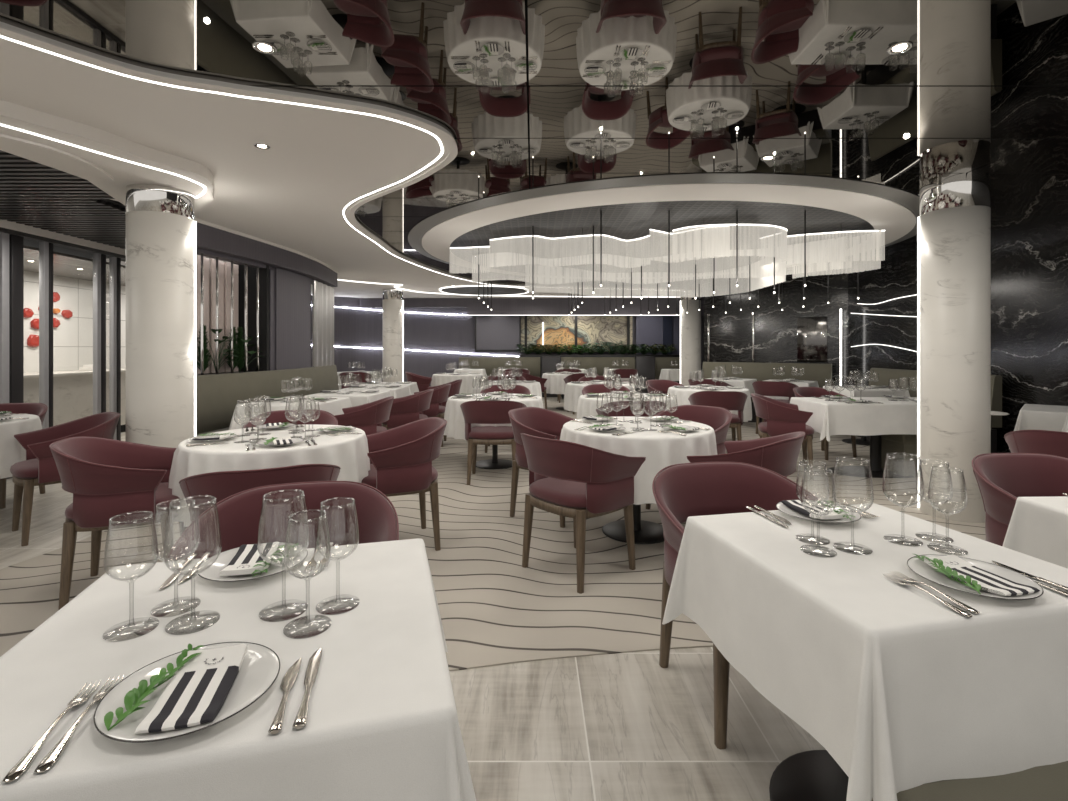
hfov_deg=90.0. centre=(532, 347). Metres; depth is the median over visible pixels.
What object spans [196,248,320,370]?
wall
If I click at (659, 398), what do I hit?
wine glass
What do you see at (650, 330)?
glass panel
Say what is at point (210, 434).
leaf sprig
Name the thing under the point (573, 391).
tablecloth
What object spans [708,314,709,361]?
strip
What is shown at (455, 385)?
dining chair
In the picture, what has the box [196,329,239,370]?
leaf plant
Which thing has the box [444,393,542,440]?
tablecloth
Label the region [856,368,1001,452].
banquette
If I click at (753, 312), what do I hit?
strip
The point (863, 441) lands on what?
square table
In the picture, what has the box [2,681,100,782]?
fork
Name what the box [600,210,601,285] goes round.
pendant light
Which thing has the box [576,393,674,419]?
tablecloth
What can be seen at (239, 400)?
wine glass
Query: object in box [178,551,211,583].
knife
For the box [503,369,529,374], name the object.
dining chair
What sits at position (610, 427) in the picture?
napkin
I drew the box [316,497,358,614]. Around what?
wine glass
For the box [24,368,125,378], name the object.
countertop
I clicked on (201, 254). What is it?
mirror fin
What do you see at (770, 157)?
recessed light
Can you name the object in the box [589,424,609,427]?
leaf sprig
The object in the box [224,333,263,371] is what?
leaf plant
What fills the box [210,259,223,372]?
panel
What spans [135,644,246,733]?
napkin
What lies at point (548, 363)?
block
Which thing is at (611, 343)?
bushy plant
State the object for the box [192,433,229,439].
napkin
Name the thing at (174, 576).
knife
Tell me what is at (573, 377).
dining chair
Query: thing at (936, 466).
bowl
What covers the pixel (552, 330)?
picture
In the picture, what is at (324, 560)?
fork
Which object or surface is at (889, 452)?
bowl
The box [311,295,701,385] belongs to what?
wall
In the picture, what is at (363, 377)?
dining chair
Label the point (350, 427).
napkin
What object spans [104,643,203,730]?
leaf sprig
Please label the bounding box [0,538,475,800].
tablecloth
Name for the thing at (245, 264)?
mirror fin
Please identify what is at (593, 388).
dining chair
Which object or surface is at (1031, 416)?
tablecloth
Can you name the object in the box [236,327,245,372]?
feathery plant
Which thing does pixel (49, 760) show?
fork
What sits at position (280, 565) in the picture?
bowl
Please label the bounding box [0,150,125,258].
ceiling slats
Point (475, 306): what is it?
wall
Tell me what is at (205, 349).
feathery plant
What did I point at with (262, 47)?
recessed light
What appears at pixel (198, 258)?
panel
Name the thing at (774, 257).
pendant light
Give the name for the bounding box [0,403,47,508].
dining chair
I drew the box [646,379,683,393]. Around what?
dining chair
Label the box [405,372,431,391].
dining chair
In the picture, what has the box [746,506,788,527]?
knife
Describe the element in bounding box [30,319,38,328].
wall ornament
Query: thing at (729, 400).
dining chair
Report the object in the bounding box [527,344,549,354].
bushy plant
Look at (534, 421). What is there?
dining chair
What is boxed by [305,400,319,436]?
wine glass
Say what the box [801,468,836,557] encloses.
wine glass
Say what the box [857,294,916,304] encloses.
light strip
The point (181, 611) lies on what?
wine glass
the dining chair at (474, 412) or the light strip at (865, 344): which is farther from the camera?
the light strip at (865, 344)
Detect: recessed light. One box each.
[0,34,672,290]
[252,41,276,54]
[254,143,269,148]
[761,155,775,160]
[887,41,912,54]
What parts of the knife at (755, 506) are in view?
handle, blade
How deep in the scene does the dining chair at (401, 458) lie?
3.38 m
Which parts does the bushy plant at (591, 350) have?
stem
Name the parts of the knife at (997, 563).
blade, handle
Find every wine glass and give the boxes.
[102,511,157,641]
[150,498,200,616]
[163,495,221,634]
[234,407,250,442]
[236,400,250,436]
[254,396,270,434]
[257,489,308,621]
[284,509,330,638]
[285,397,302,437]
[288,398,304,433]
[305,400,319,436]
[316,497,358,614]
[630,392,644,428]
[659,398,670,424]
[795,460,829,544]
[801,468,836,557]
[832,457,873,554]
[882,452,923,545]
[916,459,953,542]
[927,466,967,555]
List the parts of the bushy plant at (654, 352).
stem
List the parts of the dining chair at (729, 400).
backrest, seat frame, leg, seat, leg, panel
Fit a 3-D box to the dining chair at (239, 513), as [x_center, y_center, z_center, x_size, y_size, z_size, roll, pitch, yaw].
[-0.768,0.905,1.709,0.662,0.810,0.600,0,0,-15]
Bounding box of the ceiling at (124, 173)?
[0,100,213,210]
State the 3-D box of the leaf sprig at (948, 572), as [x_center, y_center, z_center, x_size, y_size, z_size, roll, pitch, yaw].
[0.969,0.523,1.254,0.056,0.020,0.207,0,0,0]
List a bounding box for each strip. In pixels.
[0,124,205,197]
[312,305,456,314]
[334,346,518,356]
[337,279,656,296]
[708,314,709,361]
[752,312,753,361]
[851,313,916,316]
[851,344,916,351]
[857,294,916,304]
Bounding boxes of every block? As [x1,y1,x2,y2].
[541,356,559,396]
[634,356,654,393]
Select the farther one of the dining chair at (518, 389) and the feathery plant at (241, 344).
the dining chair at (518, 389)
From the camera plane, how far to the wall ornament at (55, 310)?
7.81 m
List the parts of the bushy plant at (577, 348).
stem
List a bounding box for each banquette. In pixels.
[196,365,338,435]
[459,357,539,380]
[561,357,638,397]
[655,357,679,394]
[702,362,831,422]
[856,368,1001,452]
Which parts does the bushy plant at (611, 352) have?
stem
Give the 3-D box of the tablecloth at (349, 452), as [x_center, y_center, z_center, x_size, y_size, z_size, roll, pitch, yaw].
[-1.589,0.750,3.336,1.118,0.400,1.125,0,0,25]
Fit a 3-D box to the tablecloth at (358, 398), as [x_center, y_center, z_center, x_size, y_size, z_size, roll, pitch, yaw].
[-2.250,0.705,6.550,0.901,0.309,0.941,0,0,3]
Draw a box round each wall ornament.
[24,308,33,317]
[27,334,38,346]
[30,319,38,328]
[53,292,59,301]
[53,308,59,313]
[53,318,59,327]
[61,310,72,318]
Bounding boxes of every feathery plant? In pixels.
[196,324,210,374]
[225,327,238,372]
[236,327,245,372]
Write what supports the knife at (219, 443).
on the tablecloth at (349, 452)
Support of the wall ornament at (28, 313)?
attached to the tiled wall at (73, 338)
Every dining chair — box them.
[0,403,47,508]
[10,412,120,545]
[49,436,188,610]
[165,481,398,561]
[179,464,340,521]
[243,409,337,427]
[334,396,393,434]
[339,372,372,388]
[361,417,446,550]
[382,389,433,429]
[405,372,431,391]
[414,384,450,446]
[428,379,461,406]
[460,401,526,484]
[480,385,530,452]
[486,371,512,379]
[489,375,525,380]
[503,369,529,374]
[508,407,575,527]
[518,372,546,408]
[521,433,645,593]
[555,369,581,402]
[563,373,598,413]
[578,376,615,381]
[582,384,630,394]
[596,401,666,416]
[609,369,637,385]
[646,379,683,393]
[646,405,731,508]
[652,462,820,749]
[687,431,804,477]
[688,378,733,386]
[688,391,746,440]
[751,393,813,479]
[752,381,798,433]
[793,387,856,459]
[971,453,1067,545]
[1004,430,1067,457]
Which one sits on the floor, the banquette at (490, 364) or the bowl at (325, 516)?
the banquette at (490, 364)
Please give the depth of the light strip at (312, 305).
14.62 m
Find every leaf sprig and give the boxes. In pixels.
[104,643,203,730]
[199,433,235,435]
[251,543,297,576]
[264,437,276,444]
[320,427,351,430]
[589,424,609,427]
[663,425,685,430]
[817,500,855,519]
[914,554,980,594]
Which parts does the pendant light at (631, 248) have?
rod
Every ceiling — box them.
[0,0,1067,297]
[0,100,213,210]
[24,245,125,285]
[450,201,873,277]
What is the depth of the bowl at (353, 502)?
1.13 m
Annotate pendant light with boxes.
[478,264,478,298]
[532,226,533,292]
[593,226,593,292]
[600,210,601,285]
[631,248,631,303]
[641,266,641,298]
[668,210,669,285]
[695,260,695,298]
[713,257,714,292]
[736,210,737,285]
[749,264,749,298]
[774,257,774,292]
[803,277,804,298]
[804,210,805,285]
[828,272,828,302]
[858,264,858,298]
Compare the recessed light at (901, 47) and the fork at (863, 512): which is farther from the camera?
the recessed light at (901, 47)
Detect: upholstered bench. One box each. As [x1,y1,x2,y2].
[871,761,1067,800]
[882,434,916,476]
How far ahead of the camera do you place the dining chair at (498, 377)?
9.75 m
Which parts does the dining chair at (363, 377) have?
backrest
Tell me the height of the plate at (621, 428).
0.017 m
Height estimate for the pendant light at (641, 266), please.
0.718 m
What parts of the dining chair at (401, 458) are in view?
seat, panel, backrest, seat frame, leg, leg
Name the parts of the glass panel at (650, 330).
post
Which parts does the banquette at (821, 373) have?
backrest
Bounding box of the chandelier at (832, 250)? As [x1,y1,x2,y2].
[450,224,884,297]
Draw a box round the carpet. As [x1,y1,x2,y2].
[0,402,985,670]
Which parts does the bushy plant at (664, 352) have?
stem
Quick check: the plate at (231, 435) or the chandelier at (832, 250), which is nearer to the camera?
the plate at (231, 435)
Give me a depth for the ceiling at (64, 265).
6.94 m
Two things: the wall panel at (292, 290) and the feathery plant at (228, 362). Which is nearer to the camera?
the feathery plant at (228, 362)
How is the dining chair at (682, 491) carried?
on the floor
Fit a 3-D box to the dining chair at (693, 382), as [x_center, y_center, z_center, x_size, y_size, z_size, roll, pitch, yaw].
[2.901,0.899,8.797,0.662,0.810,0.600,0,0,40]
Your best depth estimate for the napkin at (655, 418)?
4.03 m
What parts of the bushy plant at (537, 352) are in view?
stem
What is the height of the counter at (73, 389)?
0.970 m
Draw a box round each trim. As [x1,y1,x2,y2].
[0,25,681,290]
[0,134,113,179]
[0,219,125,255]
[194,217,338,273]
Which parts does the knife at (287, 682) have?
handle, blade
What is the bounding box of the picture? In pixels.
[521,316,631,353]
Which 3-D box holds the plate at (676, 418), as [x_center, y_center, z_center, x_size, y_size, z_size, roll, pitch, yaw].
[0.979,0.538,4.034,0.245,0.017,0.245,0,0,-3]
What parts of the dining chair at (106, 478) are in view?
leg, leg, backrest, panel, seat frame, seat, panel, leg, leg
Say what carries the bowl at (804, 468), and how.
on the wine glass at (820, 547)
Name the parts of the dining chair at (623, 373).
backrest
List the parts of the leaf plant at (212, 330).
stem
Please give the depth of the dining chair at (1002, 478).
2.46 m
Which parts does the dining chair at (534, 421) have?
leg, panel, backrest, leg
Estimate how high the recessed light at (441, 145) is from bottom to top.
0.008 m
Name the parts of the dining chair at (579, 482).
leg, panel, seat, leg, seat frame, leg, backrest, panel, leg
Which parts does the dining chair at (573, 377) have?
backrest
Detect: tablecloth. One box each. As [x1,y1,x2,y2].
[0,414,41,478]
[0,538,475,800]
[169,424,369,526]
[229,397,351,429]
[304,390,390,406]
[337,371,381,388]
[339,385,410,397]
[361,382,418,394]
[431,373,483,394]
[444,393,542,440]
[454,369,486,380]
[472,381,541,397]
[542,372,575,393]
[560,416,717,504]
[564,381,634,411]
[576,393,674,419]
[603,369,639,382]
[659,369,679,380]
[662,503,1067,800]
[667,386,751,421]
[708,378,756,396]
[764,379,818,399]
[790,397,916,441]
[823,386,909,396]
[1002,496,1067,568]
[1014,404,1067,431]
[1062,415,1067,431]
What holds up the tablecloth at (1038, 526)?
on the square table
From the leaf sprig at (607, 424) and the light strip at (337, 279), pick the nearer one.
the leaf sprig at (607, 424)
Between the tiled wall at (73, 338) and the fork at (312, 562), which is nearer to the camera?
the fork at (312, 562)
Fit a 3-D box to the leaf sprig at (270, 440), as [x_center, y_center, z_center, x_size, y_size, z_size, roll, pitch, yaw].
[-1.488,0.523,3.025,0.056,0.020,0.207,0,0,-16]
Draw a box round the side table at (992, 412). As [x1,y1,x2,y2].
[991,411,1008,414]
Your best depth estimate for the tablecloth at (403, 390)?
7.31 m
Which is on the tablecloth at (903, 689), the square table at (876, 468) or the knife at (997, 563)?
the knife at (997, 563)
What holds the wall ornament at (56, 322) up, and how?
attached to the tiled wall at (73, 338)
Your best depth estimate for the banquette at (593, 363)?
14.40 m
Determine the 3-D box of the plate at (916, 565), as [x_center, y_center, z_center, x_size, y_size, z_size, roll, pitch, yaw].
[1.024,0.538,1.248,0.245,0.017,0.245,0,0,-26]
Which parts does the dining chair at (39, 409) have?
leg, backrest, leg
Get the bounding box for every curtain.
[313,281,333,366]
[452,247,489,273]
[472,236,851,284]
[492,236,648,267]
[525,259,785,297]
[651,227,728,262]
[683,225,786,265]
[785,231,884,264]
[792,231,880,278]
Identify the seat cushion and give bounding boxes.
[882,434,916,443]
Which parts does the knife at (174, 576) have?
blade, handle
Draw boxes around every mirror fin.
[201,254,202,374]
[216,257,217,373]
[231,261,232,372]
[245,264,246,371]
[257,267,258,370]
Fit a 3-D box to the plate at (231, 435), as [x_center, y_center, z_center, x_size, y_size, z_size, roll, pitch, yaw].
[-1.900,0.538,3.178,0.245,0.017,0.245,0,0,25]
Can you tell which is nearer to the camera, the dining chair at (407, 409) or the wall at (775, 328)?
the dining chair at (407, 409)
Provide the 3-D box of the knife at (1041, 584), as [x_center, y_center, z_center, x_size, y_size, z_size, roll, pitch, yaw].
[1.166,0.544,1.248,0.024,0.007,0.189,0,0,-12]
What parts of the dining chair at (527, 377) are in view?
backrest, leg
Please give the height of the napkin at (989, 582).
0.020 m
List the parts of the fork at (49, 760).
handle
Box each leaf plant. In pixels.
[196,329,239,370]
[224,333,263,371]
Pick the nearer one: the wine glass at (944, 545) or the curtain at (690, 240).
the wine glass at (944, 545)
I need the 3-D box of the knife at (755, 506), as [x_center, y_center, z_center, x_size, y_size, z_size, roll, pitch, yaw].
[0.787,0.544,1.745,0.024,0.007,0.189,0,0,-12]
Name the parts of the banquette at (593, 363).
backrest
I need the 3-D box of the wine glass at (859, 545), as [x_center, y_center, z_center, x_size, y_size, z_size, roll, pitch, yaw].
[0.876,0.427,1.464,0.099,0.244,0.099,0,0,-12]
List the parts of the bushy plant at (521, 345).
stem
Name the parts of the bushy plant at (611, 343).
stem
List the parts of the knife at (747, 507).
handle, blade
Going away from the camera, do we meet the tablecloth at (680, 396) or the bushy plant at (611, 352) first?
the tablecloth at (680, 396)
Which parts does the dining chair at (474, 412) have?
panel, leg, leg, seat frame, seat, backrest, leg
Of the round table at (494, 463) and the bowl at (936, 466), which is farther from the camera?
the round table at (494, 463)
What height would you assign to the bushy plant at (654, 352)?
0.295 m
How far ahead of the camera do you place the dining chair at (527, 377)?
10.94 m
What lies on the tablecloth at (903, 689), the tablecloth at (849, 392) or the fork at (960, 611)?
the fork at (960, 611)
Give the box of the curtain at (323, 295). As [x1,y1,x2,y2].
[313,281,333,366]
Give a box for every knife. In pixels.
[159,553,197,589]
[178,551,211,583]
[186,443,226,446]
[268,658,301,733]
[292,648,321,728]
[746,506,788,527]
[754,505,791,524]
[992,561,1067,590]
[1036,581,1067,595]
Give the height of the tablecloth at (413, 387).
0.309 m
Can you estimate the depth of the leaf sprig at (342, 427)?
3.45 m
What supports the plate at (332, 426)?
on the tablecloth at (349, 452)
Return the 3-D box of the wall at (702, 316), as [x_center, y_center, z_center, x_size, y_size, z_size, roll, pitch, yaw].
[4.800,0.000,13.100,0.100,2.620,3.800,0,0,0]
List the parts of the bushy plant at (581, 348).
stem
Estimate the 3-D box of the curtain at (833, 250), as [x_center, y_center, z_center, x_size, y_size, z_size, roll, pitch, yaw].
[3.341,-1.012,5.922,0.115,0.392,0.959,0,0,-37]
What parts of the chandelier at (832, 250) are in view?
light rail, light rail, light rail, light rail, light rail, light rail, light rail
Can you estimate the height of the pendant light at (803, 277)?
0.718 m
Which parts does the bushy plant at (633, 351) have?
stem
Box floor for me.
[0,397,825,800]
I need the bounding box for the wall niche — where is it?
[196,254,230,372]
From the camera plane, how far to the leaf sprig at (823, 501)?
1.75 m
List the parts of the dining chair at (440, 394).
panel, backrest, seat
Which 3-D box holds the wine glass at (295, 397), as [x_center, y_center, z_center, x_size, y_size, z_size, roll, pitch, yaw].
[-1.469,0.427,3.280,0.099,0.244,0.099,0,0,-28]
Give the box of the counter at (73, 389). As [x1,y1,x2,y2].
[24,368,125,431]
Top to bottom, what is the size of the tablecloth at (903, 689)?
0.357 m
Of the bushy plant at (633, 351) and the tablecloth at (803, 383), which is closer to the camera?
the tablecloth at (803, 383)
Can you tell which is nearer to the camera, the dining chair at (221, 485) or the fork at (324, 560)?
the fork at (324, 560)
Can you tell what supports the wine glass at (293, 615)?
on the tablecloth at (382, 724)
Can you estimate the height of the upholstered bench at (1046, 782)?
0.460 m
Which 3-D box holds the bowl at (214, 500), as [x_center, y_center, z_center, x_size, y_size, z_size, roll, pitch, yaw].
[-0.680,0.382,1.068,0.099,0.152,0.099,0,0,-15]
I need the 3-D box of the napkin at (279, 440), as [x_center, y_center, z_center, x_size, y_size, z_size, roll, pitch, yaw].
[-1.421,0.528,3.030,0.095,0.020,0.188,0,0,-28]
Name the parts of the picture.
frame post, frame post, frame post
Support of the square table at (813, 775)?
on the floor
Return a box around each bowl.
[103,511,157,581]
[151,498,199,563]
[163,495,221,576]
[257,489,308,566]
[284,509,330,579]
[316,497,358,560]
[796,460,829,505]
[801,468,836,516]
[832,457,873,514]
[882,452,923,507]
[916,459,952,504]
[928,466,967,514]
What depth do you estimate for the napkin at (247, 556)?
1.33 m
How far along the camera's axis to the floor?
1.85 m
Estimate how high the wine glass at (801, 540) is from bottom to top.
0.221 m
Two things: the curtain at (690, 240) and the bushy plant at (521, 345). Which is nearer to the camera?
the curtain at (690, 240)
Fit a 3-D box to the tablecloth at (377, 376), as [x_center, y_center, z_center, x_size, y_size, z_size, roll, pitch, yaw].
[-4.002,0.750,12.107,1.124,0.400,1.119,0,0,18]
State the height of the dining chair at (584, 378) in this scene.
0.810 m
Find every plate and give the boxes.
[93,642,279,742]
[189,434,236,441]
[197,542,307,581]
[256,423,294,429]
[257,438,303,445]
[316,426,355,432]
[481,397,503,399]
[582,416,613,421]
[588,426,625,431]
[646,416,678,421]
[661,425,699,431]
[776,500,860,522]
[821,396,845,398]
[845,399,871,402]
[882,396,907,398]
[907,554,1043,599]
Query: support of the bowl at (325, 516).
on the wine glass at (317, 632)
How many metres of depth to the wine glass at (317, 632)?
1.04 m
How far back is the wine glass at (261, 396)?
3.39 m
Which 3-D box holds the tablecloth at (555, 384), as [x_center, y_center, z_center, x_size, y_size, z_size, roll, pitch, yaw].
[0.728,0.750,11.493,1.124,0.400,1.118,0,0,31]
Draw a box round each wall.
[24,271,125,372]
[196,222,336,286]
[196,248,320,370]
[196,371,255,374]
[233,263,268,370]
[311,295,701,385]
[360,297,703,315]
[702,316,703,369]
[704,272,847,385]
[848,220,1067,452]
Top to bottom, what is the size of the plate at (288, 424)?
0.017 m
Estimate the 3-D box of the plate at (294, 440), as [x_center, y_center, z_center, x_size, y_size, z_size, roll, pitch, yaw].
[-1.433,0.538,3.035,0.245,0.017,0.245,0,0,25]
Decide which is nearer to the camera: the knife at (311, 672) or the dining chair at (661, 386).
the knife at (311, 672)
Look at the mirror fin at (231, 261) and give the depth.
6.04 m
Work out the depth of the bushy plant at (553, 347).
14.62 m
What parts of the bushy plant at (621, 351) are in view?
stem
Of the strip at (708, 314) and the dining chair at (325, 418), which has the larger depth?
the strip at (708, 314)
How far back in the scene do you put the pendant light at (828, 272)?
6.96 m
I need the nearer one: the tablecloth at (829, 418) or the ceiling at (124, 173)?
the ceiling at (124, 173)
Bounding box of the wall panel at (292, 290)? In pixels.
[275,268,309,369]
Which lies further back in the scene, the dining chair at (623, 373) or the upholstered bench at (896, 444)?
the dining chair at (623, 373)
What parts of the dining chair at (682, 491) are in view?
leg, panel, leg, backrest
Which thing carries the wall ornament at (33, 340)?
attached to the tiled wall at (73, 338)
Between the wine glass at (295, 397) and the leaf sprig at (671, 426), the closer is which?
the wine glass at (295, 397)
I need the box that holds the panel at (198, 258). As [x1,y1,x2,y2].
[196,255,208,373]
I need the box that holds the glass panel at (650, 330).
[636,316,679,353]
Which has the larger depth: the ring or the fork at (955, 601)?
the ring
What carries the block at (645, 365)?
on the floor
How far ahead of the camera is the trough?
14.55 m
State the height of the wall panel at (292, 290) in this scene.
1.310 m
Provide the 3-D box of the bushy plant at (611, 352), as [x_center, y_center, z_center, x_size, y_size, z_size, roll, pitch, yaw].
[2.170,0.003,14.677,0.715,0.368,0.693,0,0,0]
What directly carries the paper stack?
on the counter at (73, 389)
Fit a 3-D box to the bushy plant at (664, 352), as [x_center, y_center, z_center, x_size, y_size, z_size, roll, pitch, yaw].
[3.606,0.033,14.676,0.692,0.311,0.729,0,0,0]
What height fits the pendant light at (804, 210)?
0.718 m
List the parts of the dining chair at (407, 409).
panel, seat, backrest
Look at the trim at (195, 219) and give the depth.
6.28 m
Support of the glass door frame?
on the floor
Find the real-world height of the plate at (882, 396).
0.017 m
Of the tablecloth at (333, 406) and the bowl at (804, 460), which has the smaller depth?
the bowl at (804, 460)
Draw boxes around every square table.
[769,750,848,800]
[825,435,912,477]
[842,436,869,445]
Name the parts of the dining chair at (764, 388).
leg, backrest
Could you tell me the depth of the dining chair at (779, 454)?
2.95 m
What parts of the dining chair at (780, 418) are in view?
backrest, seat frame, seat, panel, leg, leg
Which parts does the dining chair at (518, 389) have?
backrest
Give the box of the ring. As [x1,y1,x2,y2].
[408,173,918,279]
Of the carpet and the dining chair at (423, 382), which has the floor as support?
the carpet
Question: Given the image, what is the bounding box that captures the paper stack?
[79,364,92,370]
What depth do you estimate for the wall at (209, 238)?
6.31 m
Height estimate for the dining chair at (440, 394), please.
0.810 m
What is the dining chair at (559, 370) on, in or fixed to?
on the carpet
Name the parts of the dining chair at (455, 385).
backrest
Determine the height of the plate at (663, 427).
0.017 m
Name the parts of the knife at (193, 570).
blade, handle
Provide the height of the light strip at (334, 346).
0.329 m
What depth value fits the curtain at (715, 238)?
5.30 m
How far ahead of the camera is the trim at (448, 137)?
2.75 m
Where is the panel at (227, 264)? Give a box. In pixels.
[225,262,237,371]
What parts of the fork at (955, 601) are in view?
handle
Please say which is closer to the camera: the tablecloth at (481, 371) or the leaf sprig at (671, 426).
the leaf sprig at (671, 426)
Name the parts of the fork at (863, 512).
handle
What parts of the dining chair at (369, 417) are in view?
panel, seat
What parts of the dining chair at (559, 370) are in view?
backrest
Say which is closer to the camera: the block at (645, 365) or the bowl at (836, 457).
the bowl at (836, 457)
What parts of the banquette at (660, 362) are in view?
backrest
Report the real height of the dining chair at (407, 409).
0.810 m
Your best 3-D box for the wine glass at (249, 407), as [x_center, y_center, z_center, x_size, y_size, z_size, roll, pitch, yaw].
[-1.700,0.439,3.124,0.089,0.221,0.089,0,0,0]
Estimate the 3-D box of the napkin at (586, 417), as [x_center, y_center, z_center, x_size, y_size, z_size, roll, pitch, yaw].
[0.478,0.528,4.035,0.188,0.020,0.095,0,0,45]
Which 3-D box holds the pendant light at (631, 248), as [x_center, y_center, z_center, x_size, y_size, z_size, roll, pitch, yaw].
[1.284,-0.939,6.966,0.016,0.718,0.015,0,0,0]
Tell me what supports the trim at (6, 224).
attached to the glass door frame
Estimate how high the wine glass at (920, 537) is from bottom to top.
0.221 m
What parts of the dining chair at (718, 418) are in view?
backrest, panel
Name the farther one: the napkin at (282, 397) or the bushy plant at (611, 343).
the bushy plant at (611, 343)
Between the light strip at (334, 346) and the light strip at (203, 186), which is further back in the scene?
the light strip at (334, 346)
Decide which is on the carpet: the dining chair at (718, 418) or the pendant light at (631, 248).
the dining chair at (718, 418)
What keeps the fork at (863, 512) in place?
on the tablecloth at (903, 689)
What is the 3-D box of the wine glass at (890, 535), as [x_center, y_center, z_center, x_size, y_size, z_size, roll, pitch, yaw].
[1.056,0.427,1.525,0.099,0.244,0.099,0,0,-12]
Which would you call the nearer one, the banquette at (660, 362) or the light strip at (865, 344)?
the light strip at (865, 344)
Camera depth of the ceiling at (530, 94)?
2.78 m
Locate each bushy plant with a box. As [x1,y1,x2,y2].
[516,344,538,354]
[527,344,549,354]
[537,344,560,354]
[548,344,569,354]
[559,344,580,354]
[568,344,591,354]
[581,344,602,354]
[589,342,613,354]
[600,341,623,354]
[612,344,635,354]
[623,344,645,354]
[632,344,654,354]
[642,344,666,354]
[653,344,676,354]
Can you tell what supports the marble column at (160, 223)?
on the floor
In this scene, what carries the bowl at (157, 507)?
on the wine glass at (181, 611)
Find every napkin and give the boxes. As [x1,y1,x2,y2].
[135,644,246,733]
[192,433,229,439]
[219,542,279,575]
[262,397,282,399]
[266,422,282,427]
[273,436,292,444]
[322,426,352,430]
[583,416,609,419]
[593,424,620,430]
[650,415,673,419]
[666,424,698,429]
[781,499,847,518]
[924,554,1039,595]
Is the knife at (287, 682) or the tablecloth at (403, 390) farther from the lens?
the tablecloth at (403, 390)
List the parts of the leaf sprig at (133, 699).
stem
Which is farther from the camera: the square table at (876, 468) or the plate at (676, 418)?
the square table at (876, 468)
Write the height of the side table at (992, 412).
0.744 m
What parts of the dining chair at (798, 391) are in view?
backrest, leg, leg, leg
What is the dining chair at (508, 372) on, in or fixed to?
on the carpet
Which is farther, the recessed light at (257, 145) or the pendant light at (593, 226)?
the pendant light at (593, 226)
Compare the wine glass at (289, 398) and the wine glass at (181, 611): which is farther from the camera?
the wine glass at (289, 398)
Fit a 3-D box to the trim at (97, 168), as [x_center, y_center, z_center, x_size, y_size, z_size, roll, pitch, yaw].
[-2.951,-1.202,3.409,0.143,0.015,0.790,0,0,0]
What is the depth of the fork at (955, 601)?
1.17 m
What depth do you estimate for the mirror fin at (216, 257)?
5.81 m
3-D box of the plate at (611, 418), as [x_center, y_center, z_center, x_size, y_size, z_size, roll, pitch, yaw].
[0.491,0.538,4.034,0.245,0.017,0.245,0,0,3]
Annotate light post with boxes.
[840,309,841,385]
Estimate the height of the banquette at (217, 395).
1.030 m
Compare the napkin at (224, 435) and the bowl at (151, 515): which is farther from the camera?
the napkin at (224, 435)
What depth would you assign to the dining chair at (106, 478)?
2.71 m
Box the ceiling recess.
[439,285,528,295]
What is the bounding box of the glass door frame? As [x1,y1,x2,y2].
[0,227,125,478]
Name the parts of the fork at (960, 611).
handle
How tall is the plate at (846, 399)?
0.017 m
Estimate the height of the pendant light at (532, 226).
0.718 m
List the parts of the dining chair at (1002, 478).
panel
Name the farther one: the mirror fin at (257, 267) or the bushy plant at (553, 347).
the bushy plant at (553, 347)
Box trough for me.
[520,354,679,377]
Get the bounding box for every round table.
[476,445,511,468]
[602,504,663,543]
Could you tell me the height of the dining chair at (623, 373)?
0.810 m
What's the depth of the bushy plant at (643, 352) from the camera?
14.57 m
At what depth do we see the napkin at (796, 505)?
1.74 m
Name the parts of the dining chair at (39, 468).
leg, seat, leg, panel, seat frame, panel, backrest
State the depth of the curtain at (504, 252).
6.26 m
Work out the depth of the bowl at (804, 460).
1.52 m
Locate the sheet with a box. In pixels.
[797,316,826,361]
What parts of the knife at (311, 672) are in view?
handle, blade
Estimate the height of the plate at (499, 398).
0.017 m
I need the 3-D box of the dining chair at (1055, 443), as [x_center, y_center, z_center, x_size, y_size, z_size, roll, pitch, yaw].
[3.400,0.905,3.358,0.662,0.810,0.600,0,0,42]
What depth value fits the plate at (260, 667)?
0.83 m
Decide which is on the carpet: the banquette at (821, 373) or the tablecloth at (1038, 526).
the banquette at (821, 373)
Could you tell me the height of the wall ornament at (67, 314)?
0.133 m
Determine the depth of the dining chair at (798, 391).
6.72 m
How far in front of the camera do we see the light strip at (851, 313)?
8.25 m
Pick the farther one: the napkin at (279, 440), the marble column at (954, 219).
the marble column at (954, 219)
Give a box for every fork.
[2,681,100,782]
[34,675,123,772]
[304,543,322,571]
[318,541,333,568]
[832,501,880,516]
[883,573,972,616]
[891,570,979,613]
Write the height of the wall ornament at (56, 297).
0.148 m
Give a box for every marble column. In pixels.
[126,184,195,524]
[383,289,403,381]
[680,289,700,385]
[917,172,990,522]
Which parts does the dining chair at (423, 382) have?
backrest, panel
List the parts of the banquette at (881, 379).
backrest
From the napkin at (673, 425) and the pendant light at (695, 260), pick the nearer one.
the napkin at (673, 425)

